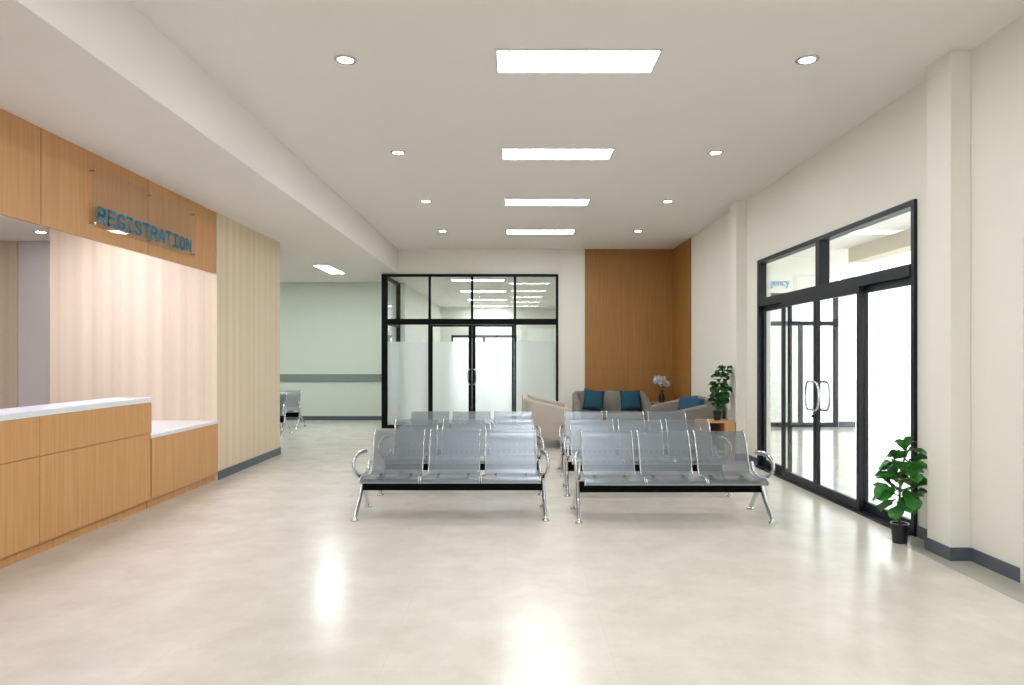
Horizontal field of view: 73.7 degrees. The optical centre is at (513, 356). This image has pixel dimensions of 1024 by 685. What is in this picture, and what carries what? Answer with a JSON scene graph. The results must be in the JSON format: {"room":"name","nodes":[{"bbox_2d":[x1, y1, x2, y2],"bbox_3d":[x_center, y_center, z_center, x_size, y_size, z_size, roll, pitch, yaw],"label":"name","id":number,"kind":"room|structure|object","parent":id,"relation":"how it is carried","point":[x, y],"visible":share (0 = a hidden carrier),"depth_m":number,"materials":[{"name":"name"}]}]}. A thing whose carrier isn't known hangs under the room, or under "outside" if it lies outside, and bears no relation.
{"room":"hospital interior","nodes":[
{"label":"hospital interior","id":0,"kind":"room"},
{"bbox_2d":[0,215,49,240],"bbox_3d":[-6.460,-1.818,3.230,5.079,0.096,14.460,0,0,0],"label":"ceiling","id":1,"kind":"structure","parent":0,"point":[11,229],"depth_m":9.67,"materials":[{"name":"paint"}]},
{"bbox_2d":[33,231,48,233],"bbox_3d":[-6.720,-1.764,9.700,0.186,0.012,0.186,0,0,0],"label":"recessed light","id":2,"kind":"object","parent":1,"relation":"in","point":[42,232],"visible":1,"depth_m":9.70,"materials":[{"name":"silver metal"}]},
{"bbox_2d":[18,241,49,406],"bbox_3d":[-7.500,-0.133,10.850,3.000,3.466,0.700,0,0,0],"label":"wall","id":3,"kind":"structure","parent":0,"point":[33,256],"depth_m":10.50,"materials":[{"name":"grey paint"}]},
{"bbox_2d":[0,241,17,408],"bbox_3d":[-8.310,-0.085,10.480,1.380,3.370,0.040,0,0,0],"label":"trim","id":4,"kind":"structure","parent":3,"relation":"attached to","point":[8,249],"depth_m":10.46,"materials":[{"name":"brown wood"}]},
{"bbox_2d":[0,108,214,272],"bbox_3d":[-3.878,-1.470,2.415,0.040,0.789,12.830,0,0,0],"label":"panel","id":5,"kind":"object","parent":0,"point":[46,180],"depth_m":6.18,"materials":[{"name":"brown wood"}]},
{"bbox_2d":[89,169,194,254],"bbox_3d":[-3.832,-1.452,7.175,0.053,0.545,1.990,0,0,0],"label":"sign","id":6,"kind":"object","parent":5,"relation":"attached to","point":[130,219],"visible":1,"depth_m":6.96,"materials":[{"name":"plastic"}]},
{"bbox_2d":[50,212,279,479],"bbox_3d":[-4.920,-0.133,10.015,2.160,3.466,2.370,0,0,0],"label":"wall","id":7,"kind":"structure","parent":0,"point":[202,345],"depth_m":8.83,"materials":[{"name":"beige wood"}]},
{"bbox_2d":[218,447,280,479],"bbox_3d":[-3.840,1.545,10.032,0.028,0.110,2.364,0,0,0],"label":"baseboard","id":8,"kind":"structure","parent":7,"relation":"attached to","point":[238,467],"depth_m":9.80,"materials":[{"name":"stone"}]},
{"bbox_2d":[0,0,555,306],"bbox_3d":[-3.150,-2.175,10.850,11.700,0.650,29.700,0,0,0],"label":"ceiling","id":9,"kind":"structure","parent":0,"point":[98,76],"depth_m":5.98,"materials":[{"name":"paint"}]},
{"bbox_2d":[312,265,345,273],"bbox_3d":[-3.940,-1.859,14.600,0.336,0.014,1.386,0,0,0],"label":"recessed light","id":10,"kind":"object","parent":9,"relation":"in","point":[327,268],"visible":1,"depth_m":14.59,"materials":[{"name":"white plastic"}]},
{"bbox_2d":[316,266,341,272],"bbox_3d":[-3.940,-1.861,14.600,0.300,0.007,1.350,0,0,0],"label":"diffuser","id":11,"kind":"object","parent":10,"relation":"attached to","point":[329,269],"depth_m":14.59,"materials":[{"name":"white plastic"}]},
{"bbox_2d":[451,279,504,280],"bbox_3d":[-0.870,-1.843,16.450,1.286,0.014,0.336,0,0,0],"label":"recessed light","id":12,"kind":"object","parent":9,"relation":"in","point":[451,279],"visible":1,"depth_m":16.41,"materials":[{"name":"white plastic"}]},
{"bbox_2d":[452,280,503,280],"bbox_3d":[-0.870,-1.845,16.450,1.250,0.007,0.300,0,0,0],"label":"diffuser","id":13,"kind":"object","parent":12,"relation":"attached to","point":[452,280],"depth_m":16.55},
{"bbox_2d":[460,290,505,291],"bbox_3d":[-0.870,-1.843,19.300,1.286,0.014,0.336,0,0,0],"label":"recessed light","id":14,"kind":"object","parent":9,"relation":"in","point":[460,290],"visible":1,"depth_m":19.21,"materials":[{"name":"white ceramic"}]},
{"bbox_2d":[461,291,504,291],"bbox_3d":[-0.870,-1.845,19.300,1.250,0.007,0.300,0,0,0],"label":"diffuser","id":15,"kind":"object","parent":14,"relation":"attached to","point":[461,291],"depth_m":19.35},
{"bbox_2d":[467,299,506,299],"bbox_3d":[-0.870,-1.843,22.200,1.286,0.014,0.336,0,0,0],"label":"recessed light","id":16,"kind":"object","parent":9,"relation":"in","point":[467,299],"visible":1,"depth_m":22.03,"materials":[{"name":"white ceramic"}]},
{"bbox_2d":[473,306,507,306],"bbox_3d":[-0.870,-1.843,25.000,1.286,0.014,0.336,0,0,0],"label":"recessed light","id":17,"kind":"object","parent":9,"relation":"in","point":[473,306],"visible":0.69,"depth_m":25.15,"materials":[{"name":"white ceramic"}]},
{"bbox_2d":[280,282,395,415],"bbox_3d":[-5.930,-0.133,17.250,6.140,3.466,0.100,0,0,0],"label":"wall","id":18,"kind":"structure","parent":0,"point":[326,327],"depth_m":17.20,"materials":[{"name":"green paint"}]},
{"bbox_2d":[280,374,380,381],"bbox_3d":[-5.975,0.540,17.185,6.050,0.190,0.030,0,0,0],"label":"trim","id":19,"kind":"structure","parent":18,"relation":"attached to","point":[283,377],"depth_m":17.17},
{"bbox_2d":[286,416,380,419],"bbox_3d":[-5.975,1.550,17.193,6.050,0.100,0.014,0,0,0],"label":"baseboard","id":20,"kind":"structure","parent":18,"relation":"attached to","point":[304,417],"depth_m":17.19,"materials":[{"name":"stone"}]},
{"bbox_2d":[400,283,440,341],"bbox_3d":[-2.800,-0.125,21.450,0.120,3.450,8.500,0,0,0],"label":"wall","id":21,"kind":"structure","parent":0,"point":[413,305],"depth_m":19.00,"materials":[{"name":"beige paint"}]},
{"bbox_2d":[388,277,399,341],"bbox_3d":[-2.905,-0.117,16.242,0.090,3.435,1.905,0,0,0],"label":"door","id":22,"kind":"structure","parent":21,"relation":"in","point":[391,280],"depth_m":17.12,"materials":[{"name":"black metal"}]},
{"bbox_2d":[382,249,584,422],"bbox_3d":[0.315,-0.400,15.335,6.530,4.000,0.130,0,0,0],"label":"wall","id":23,"kind":"structure","parent":0,"point":[569,264],"depth_m":15.27,"materials":[{"name":"beige paint"}]},
{"bbox_2d":[381,274,557,427],"bbox_3d":[-0.983,-0.117,15.213,3.935,3.435,0.154,0,0,0],"label":"door","id":24,"kind":"structure","parent":23,"relation":"in","point":[471,376],"depth_m":15.23,"materials":[{"name":"clear glass"}]},
{"bbox_2d":[585,238,690,402],"bbox_3d":[2.582,-0.399,14.530,1.993,3.997,1.479,0,0,0],"label":"wood wall panel","id":25,"kind":"object","parent":23,"relation":"attached to","point":[638,301],"visible":0.79,"depth_m":15.24,"materials":[{"name":"brown wood"}]},
{"bbox_2d":[441,307,555,341],"bbox_3d":[-0.130,-0.125,25.650,5.460,3.450,0.100,0,0,0],"label":"wall","id":26,"kind":"structure","parent":0,"point":[525,333],"depth_m":25.60,"materials":[{"name":"beige paint"}]},
{"bbox_2d":[451,335,516,341],"bbox_3d":[-1.125,0.400,25.640,2.450,2.400,0.080,0,0,0],"label":"door","id":27,"kind":"structure","parent":26,"relation":"in","point":[452,336],"depth_m":25.60,"materials":[{"name":"grey metal"}]},
{"bbox_2d":[0,416,1023,684],"bbox_3d":[-0.630,1.650,11.000,16.740,0.100,30.000,0,0,0],"label":"floor","id":28,"kind":"structure","parent":0,"point":[262,573],"depth_m":4.67,"materials":[{"name":"beige tile"}]},
{"bbox_2d":[0,417,38,568],"bbox_3d":[-3.985,1.042,4.680,0.330,1.116,1.640,0,0,0],"label":"counter panel","id":29,"kind":"object","parent":28,"relation":"on","point":[19,438],"visible":1,"depth_m":5.26,"materials":[{"name":"brown wood"}]},
{"bbox_2d":[34,402,151,554],"bbox_3d":[-3.985,1.042,6.349,0.330,1.116,1.698,0,0,0],"label":"counter panel","id":30,"kind":"object","parent":28,"relation":"on","point":[94,465],"visible":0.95,"depth_m":6.16,"materials":[{"name":"brown wood"}]},
{"bbox_2d":[0,397,150,420],"bbox_3d":[-4.013,0.456,5.522,0.394,0.052,3.325,0,0,0],"label":"countertop","id":31,"kind":"structure","parent":30,"relation":"on","point":[6,414],"depth_m":5.97,"materials":[{"name":"white stone"}]},
{"bbox_2d":[146,424,217,507],"bbox_3d":[-4.245,1.233,8.010,0.850,0.734,1.620,0,0,0],"label":"reception counter","id":32,"kind":"object","parent":28,"relation":"on","point":[182,462],"visible":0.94,"depth_m":7.87,"materials":[{"name":"brown wood"}]},
{"bbox_2d":[150,420,218,438],"bbox_3d":[-4.293,0.844,8.008,0.954,0.040,1.635,0,0,0],"label":"countertop","id":33,"kind":"structure","parent":32,"relation":"on","point":[159,427],"depth_m":8.16,"materials":[{"name":"white stone"}]},
{"bbox_2d":[280,393,292,435],"bbox_3d":[-5.620,1.185,14.040,1.946,0.829,0.716,0,0,0],"label":"bench","id":34,"kind":"object","parent":28,"relation":"on","point":[283,420],"visible":0.19,"depth_m":14.09,"materials":[{"name":"silver metal"}]},
{"bbox_2d":[280,390,305,428],"bbox_3d":[-5.720,1.185,15.340,1.946,0.829,0.716,0,0,0],"label":"bench","id":35,"kind":"object","parent":28,"relation":"on","point":[290,413],"visible":0.3,"depth_m":15.47,"materials":[{"name":"silver metal"}]},
{"bbox_2d":[351,429,549,521],"bbox_3d":[-0.620,1.185,6.950,1.946,0.829,0.716,0,0,0],"label":"bench","id":36,"kind":"object","parent":28,"relation":"on","point":[427,481],"visible":1,"depth_m":7.08,"materials":[{"name":"silver metal"}]},
{"bbox_2d":[377,418,544,495],"bbox_3d":[-0.615,1.185,8.180,1.946,0.829,0.716,0,0,0],"label":"bench","id":37,"kind":"object","parent":28,"relation":"on","point":[482,463],"visible":0.3,"depth_m":8.36,"materials":[{"name":"silver metal"}]},
{"bbox_2d":[397,411,541,475],"bbox_3d":[-0.600,1.185,9.410,1.946,0.829,0.716,0,0,0],"label":"bench","id":38,"kind":"object","parent":28,"relation":"on","point":[412,412],"visible":0.22,"depth_m":9.64,"materials":[{"name":"silver metal"}]},
{"bbox_2d":[522,394,570,438],"bbox_3d":[0.570,1.167,12.650,0.840,0.865,1.620,0,0,0],"label":"sofa","id":39,"kind":"object","parent":28,"relation":"on","point":[548,414],"visible":0.59,"depth_m":11.84,"materials":[{"name":"beige fabric"}]},
{"bbox_2d":[572,391,650,426],"bbox_3d":[2.090,1.180,14.800,1.620,0.840,0.800,0,0,0],"label":"sofa","id":40,"kind":"object","parent":28,"relation":"on","point":[612,399],"visible":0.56,"depth_m":14.84,"materials":[{"name":"beige fabric"}]},
{"bbox_2d":[583,388,604,410],"bbox_3d":[1.730,0.945,14.830,0.518,0.506,0.217,0,0,-6],"label":"cushion","id":41,"kind":"object","parent":40,"relation":"on","point":[593,399],"visible":1,"depth_m":14.76,"materials":[{"name":"teal fabric"}]},
{"bbox_2d":[581,410,612,418],"bbox_3d":[1.750,1.254,14.738,0.672,0.148,0.655,0,0,0],"label":"seat cushion","id":42,"kind":"object","parent":40,"relation":"on","point":[603,412],"depth_m":14.42,"materials":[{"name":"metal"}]},
{"bbox_2d":[610,410,644,418],"bbox_3d":[2.430,1.254,14.738,0.672,0.148,0.655,0,0,0],"label":"seat cushion","id":43,"kind":"object","parent":40,"relation":"on","point":[612,411],"depth_m":14.43,"materials":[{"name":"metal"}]},
{"bbox_2d":[620,390,640,410],"bbox_3d":[2.530,0.950,14.830,0.462,0.449,0.213,0,0,4],"label":"cushion","id":44,"kind":"object","parent":40,"relation":"on","point":[630,400],"visible":1,"depth_m":14.76,"materials":[{"name":"teal fabric"}]},
{"bbox_2d":[557,411,702,476],"bbox_3d":[1.570,1.185,9.390,1.946,0.829,0.716,0,0,0],"label":"bench","id":45,"kind":"object","parent":28,"relation":"on","point":[567,432],"visible":0.38,"depth_m":9.62,"materials":[{"name":"silver metal"}]},
{"bbox_2d":[561,419,732,496],"bbox_3d":[1.540,1.185,8.110,1.946,0.829,0.716,0,0,0],"label":"bench","id":46,"kind":"object","parent":28,"relation":"on","point":[569,466],"visible":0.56,"depth_m":8.30,"materials":[{"name":"silver metal"}]},
{"bbox_2d":[570,430,776,523],"bbox_3d":[1.552,1.185,6.850,1.946,0.829,0.716,0,0,0],"label":"bench","id":47,"kind":"object","parent":28,"relation":"on","point":[657,483],"visible":1,"depth_m":6.98,"materials":[{"name":"silver metal"}]},
{"bbox_2d":[650,395,722,439],"bbox_3d":[3.080,1.170,12.270,0.920,0.860,1.750,0,0,0],"label":"sofa","id":48,"kind":"object","parent":28,"relation":"on","point":[705,411],"visible":0.23,"depth_m":11.43,"materials":[{"name":"beige fabric"}]},
{"bbox_2d":[677,396,697,410],"bbox_3d":[3.200,0.940,12.620,0.222,0.453,0.468,0,0,-30],"label":"cushion","id":49,"kind":"object","parent":48,"relation":"on","point":[683,399],"visible":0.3,"depth_m":12.63,"materials":[{"name":"teal fabric"}]},
{"bbox_2d":[685,396,704,408],"bbox_3d":[3.210,0.940,12.180,0.213,0.457,0.469,0,0,-20],"label":"cushion","id":50,"kind":"object","parent":48,"relation":"on","point":[692,401],"visible":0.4,"depth_m":12.11,"materials":[{"name":"teal fabric"}]},
{"bbox_2d":[695,419,734,460],"bbox_3d":[3.150,1.300,10.730,0.500,0.600,0.460,0,0,0],"label":"side table","id":51,"kind":"object","parent":28,"relation":"on","point":[723,424],"visible":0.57,"depth_m":10.51,"materials":[{"name":"brown wood"}]},
{"bbox_2d":[707,365,732,420],"bbox_3d":[3.222,0.560,10.708,0.362,0.880,0.373,0,0,-36],"label":"potted plant","id":52,"kind":"object","parent":51,"relation":"on","point":[721,398],"visible":1,"depth_m":10.66,"materials":[{"name":"green plant"}]},
{"bbox_3d":[3.260,1.300,14.820,0.480,0.600,0.480,0,0,0],"label":"side table","id":53,"kind":"object","parent":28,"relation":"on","visible":0},
{"bbox_2d":[653,376,670,402],"bbox_3d":[3.191,0.707,14.797,0.376,0.586,0.360,0,0,0],"label":"flower vase","id":54,"kind":"object","parent":53,"relation":"on","point":[661,395],"visible":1,"depth_m":14.76,"materials":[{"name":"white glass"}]},
{"bbox_2d":[127,0,1023,248],"bbox_3d":[0.572,-2.450,5.700,6.356,0.100,19.400,0,0,0],"label":"ceiling","id":55,"kind":"structure","parent":0,"point":[424,83],"depth_m":6.30,"materials":[{"name":"paint"}]},
{"bbox_2d":[334,54,356,64],"bbox_3d":[-1.362,-2.394,5.520,0.186,0.012,0.186,0,0,0],"label":"recessed light","id":56,"kind":"object","parent":55,"relation":"in","point":[343,59],"visible":1,"depth_m":5.50,"materials":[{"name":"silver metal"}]},
{"bbox_2d":[390,150,405,154],"bbox_3d":[-1.362,-2.394,8.030,0.186,0.012,0.186,0,0,0],"label":"recessed light","id":57,"kind":"object","parent":55,"relation":"in","point":[395,152],"visible":1,"depth_m":8.01,"materials":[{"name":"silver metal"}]},
{"bbox_2d":[420,200,431,202],"bbox_3d":[-1.362,-2.394,10.550,0.186,0.012,0.186,0,0,0],"label":"recessed light","id":58,"kind":"object","parent":55,"relation":"in","point":[423,201],"visible":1,"depth_m":10.54,"materials":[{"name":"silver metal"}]},
{"bbox_2d":[506,229,575,233],"bbox_3d":[0.507,-2.393,13.120,1.311,0.014,0.436,0,0,0],"label":"recessed light","id":59,"kind":"object","parent":55,"relation":"in","point":[508,231],"visible":1,"depth_m":13.07,"materials":[{"name":"white plastic"}]},
{"bbox_2d":[504,198,590,205],"bbox_3d":[0.507,-2.393,10.590,1.311,0.014,0.436,0,0,0],"label":"recessed light","id":60,"kind":"object","parent":55,"relation":"in","point":[507,201],"visible":1,"depth_m":10.54,"materials":[{"name":"white plastic"}]},
{"bbox_2d":[505,200,588,204],"bbox_3d":[0.507,-2.396,10.590,1.275,0.007,0.400,0,0,0],"label":"diffuser","id":61,"kind":"object","parent":60,"relation":"attached to","point":[507,202],"depth_m":10.61,"materials":[{"name":"white plastic"}]},
{"bbox_2d":[501,148,614,159],"bbox_3d":[0.507,-2.393,8.070,1.311,0.014,0.436,0,0,0],"label":"recessed light","id":62,"kind":"object","parent":55,"relation":"in","point":[506,153],"visible":1,"depth_m":8.05,"materials":[{"name":"white plastic"}]},
{"bbox_2d":[495,48,662,72],"bbox_3d":[0.507,-2.393,5.540,1.311,0.014,0.436,0,0,0],"label":"recessed light","id":63,"kind":"object","parent":55,"relation":"in","point":[508,60],"visible":1,"depth_m":5.52,"materials":[{"name":"white plastic"}]},
{"bbox_2d":[708,150,723,154],"bbox_3d":[2.370,-2.394,8.030,0.186,0.012,0.186,0,0,0],"label":"recessed light","id":64,"kind":"object","parent":55,"relation":"in","point":[713,152],"visible":1,"depth_m":8.01,"materials":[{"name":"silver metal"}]},
{"bbox_2d":[795,54,819,64],"bbox_3d":[2.370,-2.394,5.520,0.186,0.012,0.186,0,0,0],"label":"recessed light","id":65,"kind":"object","parent":55,"relation":"in","point":[806,59],"visible":1,"depth_m":5.50,"materials":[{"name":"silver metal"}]},
{"bbox_2d":[730,201,745,453],"bbox_3d":[3.500,-0.400,10.665,0.160,4.000,0.290,0,0,0],"label":"column","id":66,"kind":"structure","parent":0,"point":[738,208],"depth_m":10.52,"materials":[{"name":"beige paint"}]},
{"bbox_2d":[771,304,799,415],"bbox_3d":[5.745,-0.330,18.550,3.990,3.860,0.100,0,0,0],"label":"wall","id":67,"kind":"structure","parent":0,"point":[775,314],"depth_m":18.50,"materials":[{"name":"beige paint"}]},
{"bbox_2d":[771,257,854,426],"bbox_3d":[5.745,-0.330,15.575,3.990,3.860,0.150,0,0,0],"label":"wall","id":68,"kind":"structure","parent":0,"point":[800,271],"depth_m":15.50,"materials":[{"name":"beige paint"}]},
{"bbox_2d":[771,281,789,287],"bbox_3d":[5.811,-1.654,15.490,0.878,0.219,0.016,0,0,0],"label":"sign","id":69,"kind":"object","parent":68,"relation":"attached to","point":[773,283],"depth_m":15.48,"materials":[{"name":"blue"}]},
{"bbox_2d":[771,293,837,426],"bbox_3d":[6.540,0.080,15.550,1.640,3.040,0.100,0,0,0],"label":"door","id":70,"kind":"structure","parent":68,"relation":"in","point":[834,323],"depth_m":15.50,"materials":[{"name":"grey metal"}]},
{"bbox_2d":[839,422,854,426],"bbox_3d":[5.755,1.540,15.490,3.970,0.120,0.020,0,0,0],"label":"baseboard","id":71,"kind":"structure","parent":68,"relation":"attached to","point":[841,424],"depth_m":15.48,"materials":[{"name":"stone"}]},
{"bbox_2d":[787,211,910,256],"bbox_3d":[5.745,-2.330,7.300,3.990,0.140,22.600,0,0,0],"label":"ceiling","id":72,"kind":"structure","parent":0,"point":[839,247],"depth_m":12.76,"materials":[{"name":"paint"}]},
{"bbox_2d":[848,228,910,262],"bbox_3d":[7.200,-2.110,5.150,0.400,0.300,18.300,0,0,0],"label":"bulkhead","id":73,"kind":"structure","parent":72,"relation":"attached to","point":[898,243],"depth_m":13.10,"materials":[{"name":"beige paint"}]},
{"bbox_2d":[691,15,1023,583],"bbox_3d":[3.665,-0.400,5.700,0.170,4.000,19.400,0,0,0],"label":"wall","id":74,"kind":"structure","parent":0,"point":[879,165],"depth_m":5.34,"materials":[{"name":"beige paint"}]},
{"bbox_2d":[735,453,756,464],"bbox_3d":[3.493,1.548,11.845,0.174,0.105,3.710,0,0,0],"label":"baseboard","id":75,"kind":"structure","parent":74,"relation":"attached to","point":[751,458],"depth_m":10.30,"materials":[{"name":"stone"}]},
{"bbox_2d":[755,199,916,536],"bbox_3d":[3.567,0.100,8.020,0.206,3.000,3.920,0,0,0],"label":"door","id":76,"kind":"structure","parent":74,"relation":"in","point":[904,275],"depth_m":7.82,"materials":[{"name":"grey metal"}]},
{"bbox_2d":[887,537,1023,603],"bbox_3d":[3.434,1.599,1.025,0.268,0.003,10.050,0,0,0],"label":"trim","id":77,"kind":"structure","parent":74,"relation":"attached to","point":[1009,587],"depth_m":5.03,"materials":[{"name":"grey plastic"}]},
{"bbox_2d":[872,436,926,543],"bbox_3d":[3.311,1.138,5.864,0.484,0.923,0.414,0,0,0],"label":"potted plant","id":78,"kind":"object","parent":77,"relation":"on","point":[909,502],"visible":0.98,"depth_m":5.81,"materials":[{"name":"green plant"}]},
{"bbox_2d":[917,525,1019,582],"bbox_3d":[3.493,1.548,1.025,0.174,0.105,10.050,0,0,0],"label":"baseboard","id":79,"kind":"structure","parent":74,"relation":"attached to","point":[1008,570],"depth_m":5.34,"materials":[{"name":"stone"}]},
{"bbox_2d":[927,50,970,547],"bbox_3d":[3.500,-0.400,5.503,0.160,4.000,0.305,0,0,0],"label":"column","id":80,"kind":"structure","parent":0,"point":[949,76],"depth_m":5.38,"materials":[{"name":"beige paint"}]},
{"label":"outside","id":81,"kind":"structure","parent":0,"visible":0},
{"bbox_2d":[803,380,910,436],"bbox_3d":[14.000,1.785,18.000,52.000,0.130,64.000,0,0,0],"label":"ground","id":82,"kind":"structure","parent":81,"point":[889,400],"depth_m":23.97,"materials":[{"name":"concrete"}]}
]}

